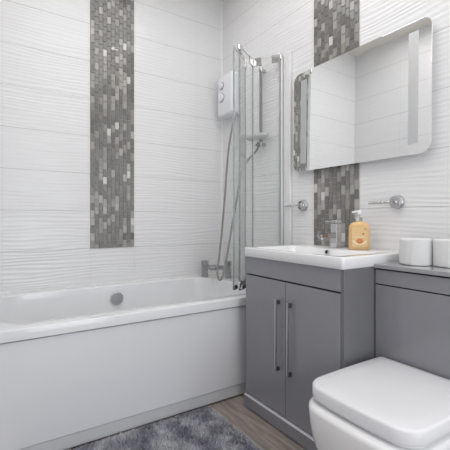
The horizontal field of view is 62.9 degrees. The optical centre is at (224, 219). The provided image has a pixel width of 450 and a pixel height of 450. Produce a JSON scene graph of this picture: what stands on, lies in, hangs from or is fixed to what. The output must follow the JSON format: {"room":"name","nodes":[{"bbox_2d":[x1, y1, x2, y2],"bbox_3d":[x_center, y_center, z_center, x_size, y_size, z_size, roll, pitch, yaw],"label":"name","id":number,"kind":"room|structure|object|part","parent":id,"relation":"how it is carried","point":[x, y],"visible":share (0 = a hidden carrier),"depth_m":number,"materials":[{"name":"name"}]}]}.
{"room":"bathroom","nodes":[
{"label":"bathroom","id":0,"kind":"room"},
{"bbox_2d":[0,0,220,291],"bbox_3d":[-0.782,-0.395,2.592,1.941,2.790,0.100,0,0,-33],"label":"wall","id":1,"kind":"structure","parent":0,"point":[45,44],"depth_m":2.45,"materials":[{"name":"white tile"}]},
{"bbox_2d":[90,0,133,248],"bbox_3d":[-0.772,-0.798,2.534,0.301,1.984,0.008,0,0,-33],"label":"mosaic tile strip","id":2,"kind":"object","parent":1,"relation":"attached to","point":[111,21],"depth_m":2.53,"materials":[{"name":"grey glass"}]},
{"bbox_2d":[221,1,222,271],"bbox_3d":[-0.025,-0.675,3.017,0.009,2.230,0.009,0,0,-33],"label":"trim","id":3,"kind":"structure","parent":1,"relation":"attached to","point":[221,1],"depth_m":3.02,"materials":[{"name":"white metal"}]},
{"bbox_2d":[65,393,306,449],"bbox_3d":[0.564,1.050,0.515,1.941,0.100,5.050,0,0,-33],"label":"floor","id":4,"kind":"structure","parent":0,"point":[266,436],"depth_m":1.78,"materials":[{"name":"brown wood"}]},
{"bbox_2d":[0,272,245,449],"bbox_3d":[-0.520,0.711,2.188,1.734,0.560,0.858,0,0,-33],"label":"bathtub","id":5,"kind":"object","parent":4,"relation":"on","point":[80,364],"visible":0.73,"depth_m":1.77,"materials":[{"name":"white plastic"}]},
{"bbox_2d":[0,274,245,343],"bbox_3d":[-0.518,0.650,2.186,1.734,0.420,0.852,0,0,-33],"label":"tub","id":6,"kind":"object","parent":5,"relation":"in","point":[187,309],"depth_m":2.04,"materials":[{"name":"white ceramic"}]},
{"bbox_3d":[-0.297,0.962,1.845,1.734,0.058,0.013,0,0,-33],"label":"kick panel","id":7,"kind":"part","parent":5,"relation":"part of","materials":[{"name":"white plastic"}]},
{"bbox_2d":[201,260,231,277],"bbox_3d":[-0.077,0.376,2.748,0.231,0.128,0.139,0,0,14],"label":"tap","id":8,"kind":"object","parent":5,"relation":"on","point":[205,265],"visible":0.9,"depth_m":2.77,"materials":[{"name":"silver metal"}]},
{"bbox_3d":[-0.154,0.332,2.815,0.046,0.040,0.046,0,0,14],"label":"handle","id":9,"kind":"part","parent":8,"relation":"part of","materials":[{"name":"silver metal"}]},
{"bbox_3d":[0.023,0.332,2.770,0.046,0.040,0.046,0,0,14],"label":"handle","id":10,"kind":"part","parent":8,"relation":"part of","materials":[{"name":"silver metal"}]},
{"bbox_2d":[233,44,291,290],"bbox_3d":[0.235,-0.319,2.313,0.336,1.503,0.272,0,0,23],"label":"screen","id":11,"kind":"object","parent":5,"relation":"on","point":[285,62],"visible":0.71,"depth_m":2.35,"materials":[{"name":"clear glass"}]},
{"bbox_3d":[0.096,-0.323,2.371,0.194,1.475,0.148,0,0,-33],"label":"glass panel","id":12,"kind":"part","parent":11,"relation":"part of","materials":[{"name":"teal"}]},
{"bbox_3d":[0.137,-0.323,2.346,0.006,1.475,0.222,0,0,25],"label":"glass panel","id":13,"kind":"part","parent":11,"relation":"part of","materials":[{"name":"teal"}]},
{"bbox_2d":[64,404,264,449],"bbox_3d":[-0.283,0.985,1.435,0.906,0.028,0.640,0,0,-33],"label":"bath mat","id":14,"kind":"object","parent":4,"relation":"on","point":[204,428],"visible":1,"depth_m":1.66,"materials":[{"name":"grey fabric"}]},
{"bbox_2d":[244,256,376,449],"bbox_3d":[0.466,0.599,1.824,0.477,0.803,0.650,0,0,-33],"label":"vanity unit","id":15,"kind":"object","parent":4,"relation":"on","point":[305,323],"visible":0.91,"depth_m":1.65,"materials":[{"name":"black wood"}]},
{"bbox_3d":[0.204,0.610,1.855,0.018,0.632,0.308,0,0,-33],"label":"door","id":16,"kind":"part","parent":15,"relation":"part of","materials":[{"name":"grey paint"}]},
{"bbox_3d":[0.239,0.546,1.744,0.008,0.337,0.010,0,0,-33],"label":"handle","id":17,"kind":"part","parent":15,"relation":"part of","materials":[{"name":"silver metal"}]},
{"bbox_3d":[0.289,0.935,1.710,0.028,0.004,0.650,0,0,-33],"label":"plinth trim","id":18,"kind":"part","parent":15,"relation":"part of","materials":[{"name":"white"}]},
{"bbox_3d":[0.283,0.546,1.675,0.008,0.337,0.010,0,0,-33],"label":"handle","id":19,"kind":"part","parent":15,"relation":"part of","materials":[{"name":"silver metal"}]},
{"bbox_3d":[0.376,0.610,1.590,0.018,0.632,0.318,0,0,-33],"label":"door","id":20,"kind":"part","parent":15,"relation":"part of","materials":[{"name":"grey paint"}]},
{"bbox_2d":[245,244,398,269],"bbox_3d":[0.473,0.201,1.828,0.463,0.105,0.658,0,0,-33],"label":"washbasin","id":21,"kind":"object","parent":15,"relation":"on","point":[344,258],"visible":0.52,"depth_m":1.66,"materials":[{"name":"white ceramic"}]},
{"bbox_2d":[317,220,342,248],"bbox_3d":[0.533,0.075,1.874,0.153,0.145,0.048,0,0,-33],"label":"tap","id":22,"kind":"object","parent":21,"relation":"on","point":[335,234],"visible":0.99,"depth_m":1.88,"materials":[{"name":"silver metal"}]},
{"bbox_3d":[0.513,0.081,1.862,0.107,0.030,0.034,0,0,-33],"label":"spout","id":23,"kind":"part","parent":22,"relation":"part of","materials":[{"name":"silver metal"}]},
{"bbox_3d":[0.551,0.010,1.886,0.096,0.014,0.038,0,0,-33],"label":"lever","id":24,"kind":"part","parent":22,"relation":"part of","materials":[{"name":"silver metal"}]},
{"bbox_2d":[348,210,369,249],"bbox_3d":[0.654,0.051,1.793,0.101,0.194,0.057,0,0,16],"label":"soap bottle","id":25,"kind":"object","parent":21,"relation":"on","point":[359,231],"visible":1,"depth_m":1.77,"materials":[{"name":"orange plastic"}]},
{"bbox_3d":[0.650,0.599,1.566,0.450,0.803,0.016,0,0,-33],"label":"panel","id":26,"kind":"part","parent":15,"relation":"part of","materials":[{"name":"grey wood"}]},
{"bbox_2d":[309,357,449,449],"bbox_3d":[0.551,0.775,1.210,0.478,0.450,0.405,0,0,-33],"label":"toilet","id":27,"kind":"object","parent":4,"relation":"on","point":[379,403],"visible":1,"depth_m":1.12,"materials":[{"name":"white ceramic"}]},
{"bbox_3d":[0.557,0.607,1.213,0.412,0.008,0.368,0,0,-33],"label":"seat","id":28,"kind":"part","parent":27,"relation":"part of","materials":[{"name":"white plastic"}]},
{"bbox_2d":[374,261,449,379],"bbox_3d":[0.872,0.592,1.388,0.270,0.816,0.520,0,0,-33],"label":"cistern","id":29,"kind":"object","parent":4,"relation":"on","point":[412,303],"visible":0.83,"depth_m":1.40,"materials":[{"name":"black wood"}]},
{"bbox_2d":[374,261,449,276],"bbox_3d":[0.873,0.193,1.388,0.270,0.017,0.520,0,0,-33],"label":"countertop","id":30,"kind":"structure","parent":29,"relation":"on","point":[430,270],"depth_m":1.41,"materials":[{"name":"grey"}]},
{"bbox_3d":[0.774,0.236,1.322,0.017,0.058,0.516,0,0,-33],"label":"panel","id":31,"kind":"part","parent":29,"relation":"part of","materials":[{"name":"grey paint"}]},
{"bbox_2d":[399,238,432,265],"bbox_3d":[0.784,0.130,1.511,0.124,0.106,0.126,0,0,-33],"label":"toilet roll","id":32,"kind":"object","parent":29,"relation":"on","point":[412,251],"visible":0.98,"depth_m":1.46,"materials":[{"name":"white paper"}]},
{"bbox_2d":[433,239,449,267],"bbox_3d":[0.882,0.130,1.435,0.124,0.106,0.125,0,0,-33],"label":"toilet roll","id":33,"kind":"object","parent":29,"relation":"on","point":[441,247],"visible":1,"depth_m":1.41,"materials":[{"name":"white paper"}]},
{"bbox_2d":[223,0,449,277],"bbox_3d":[1.337,-0.395,1.015,0.100,2.790,4.850,0,0,-33],"label":"wall","id":34,"kind":"structure","parent":0,"point":[264,29],"depth_m":2.26,"materials":[{"name":"white tile"}]},
{"bbox_2d":[218,71,241,118],"bbox_3d":[0.022,-0.944,2.843,0.114,0.348,0.204,0,0,-33],"label":"shower","id":35,"kind":"object","parent":34,"relation":"attached to","point":[225,82],"visible":0.88,"depth_m":2.79,"materials":[{"name":"white plastic"}]},
{"bbox_2d":[246,67,267,146],"bbox_3d":[0.226,-0.774,2.533,0.114,0.542,0.216,0,0,-33],"label":"shower rail","id":36,"kind":"object","parent":34,"relation":"attached to","point":[261,135],"visible":1,"depth_m":2.53,"materials":[{"name":"silver metal"}]},
{"bbox_2d":[216,122,258,280],"bbox_3d":[0.050,-0.176,2.612,0.240,1.201,0.355,0,0,-33],"label":"shower hose","id":37,"kind":"object","parent":36,"relation":"hanging from","point":[257,148],"visible":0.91,"depth_m":2.60,"materials":[{"name":"silver metal"}]},
{"bbox_3d":[0.220,-0.565,2.529,0.100,0.024,0.216,0,0,-33],"label":"soap dish","id":38,"kind":"part","parent":36,"relation":"part of","materials":[{"name":"clear plastic"}]},
{"bbox_2d":[284,200,307,210],"bbox_3d":[0.436,-0.086,2.272,0.044,0.064,0.167,0,0,-33],"label":"towel holder","id":39,"kind":"object","parent":34,"relation":"attached to","point":[302,205],"visible":1,"depth_m":2.22,"materials":[{"name":"silver metal"}]},
{"bbox_3d":[0.476,-0.086,2.237,0.016,0.064,0.064,0,0,-33],"label":"wall plate","id":40,"kind":"part","parent":39,"relation":"part of","materials":[{"name":"silver metal"}]},
{"bbox_2d":[314,0,359,246],"bbox_3d":[0.610,-0.821,2.038,0.008,1.938,0.314,0,0,-33],"label":"mosaic tile strip","id":41,"kind":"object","parent":34,"relation":"attached to","point":[336,22],"depth_m":2.04,"materials":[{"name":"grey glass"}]},
{"bbox_2d":[293,17,432,171],"bbox_3d":[0.667,-0.584,1.927,0.038,0.593,0.838,1,0,-33],"label":"mirror","id":42,"kind":"object","parent":34,"relation":"attached to","point":[372,101],"visible":1,"depth_m":1.82,"materials":[{"name":"white mirror"}]},
{"bbox_2d":[368,195,403,208],"bbox_3d":[0.768,-0.082,1.760,0.044,0.064,0.167,0,0,-33],"label":"towel holder","id":43,"kind":"object","parent":34,"relation":"attached to","point":[397,201],"visible":1,"depth_m":1.71,"materials":[{"name":"silver metal"}]},
{"bbox_3d":[0.744,-0.082,1.776,0.017,0.017,0.115,0,0,-36],"label":"arm","id":44,"kind":"part","parent":43,"relation":"part of","materials":[{"name":"silver metal"}]},
{"bbox_3d":[0.808,-0.082,1.725,0.016,0.064,0.064,0,0,-33],"label":"wall plate","id":45,"kind":"part","parent":43,"relation":"part of","materials":[{"name":"silver metal"}]}
]}

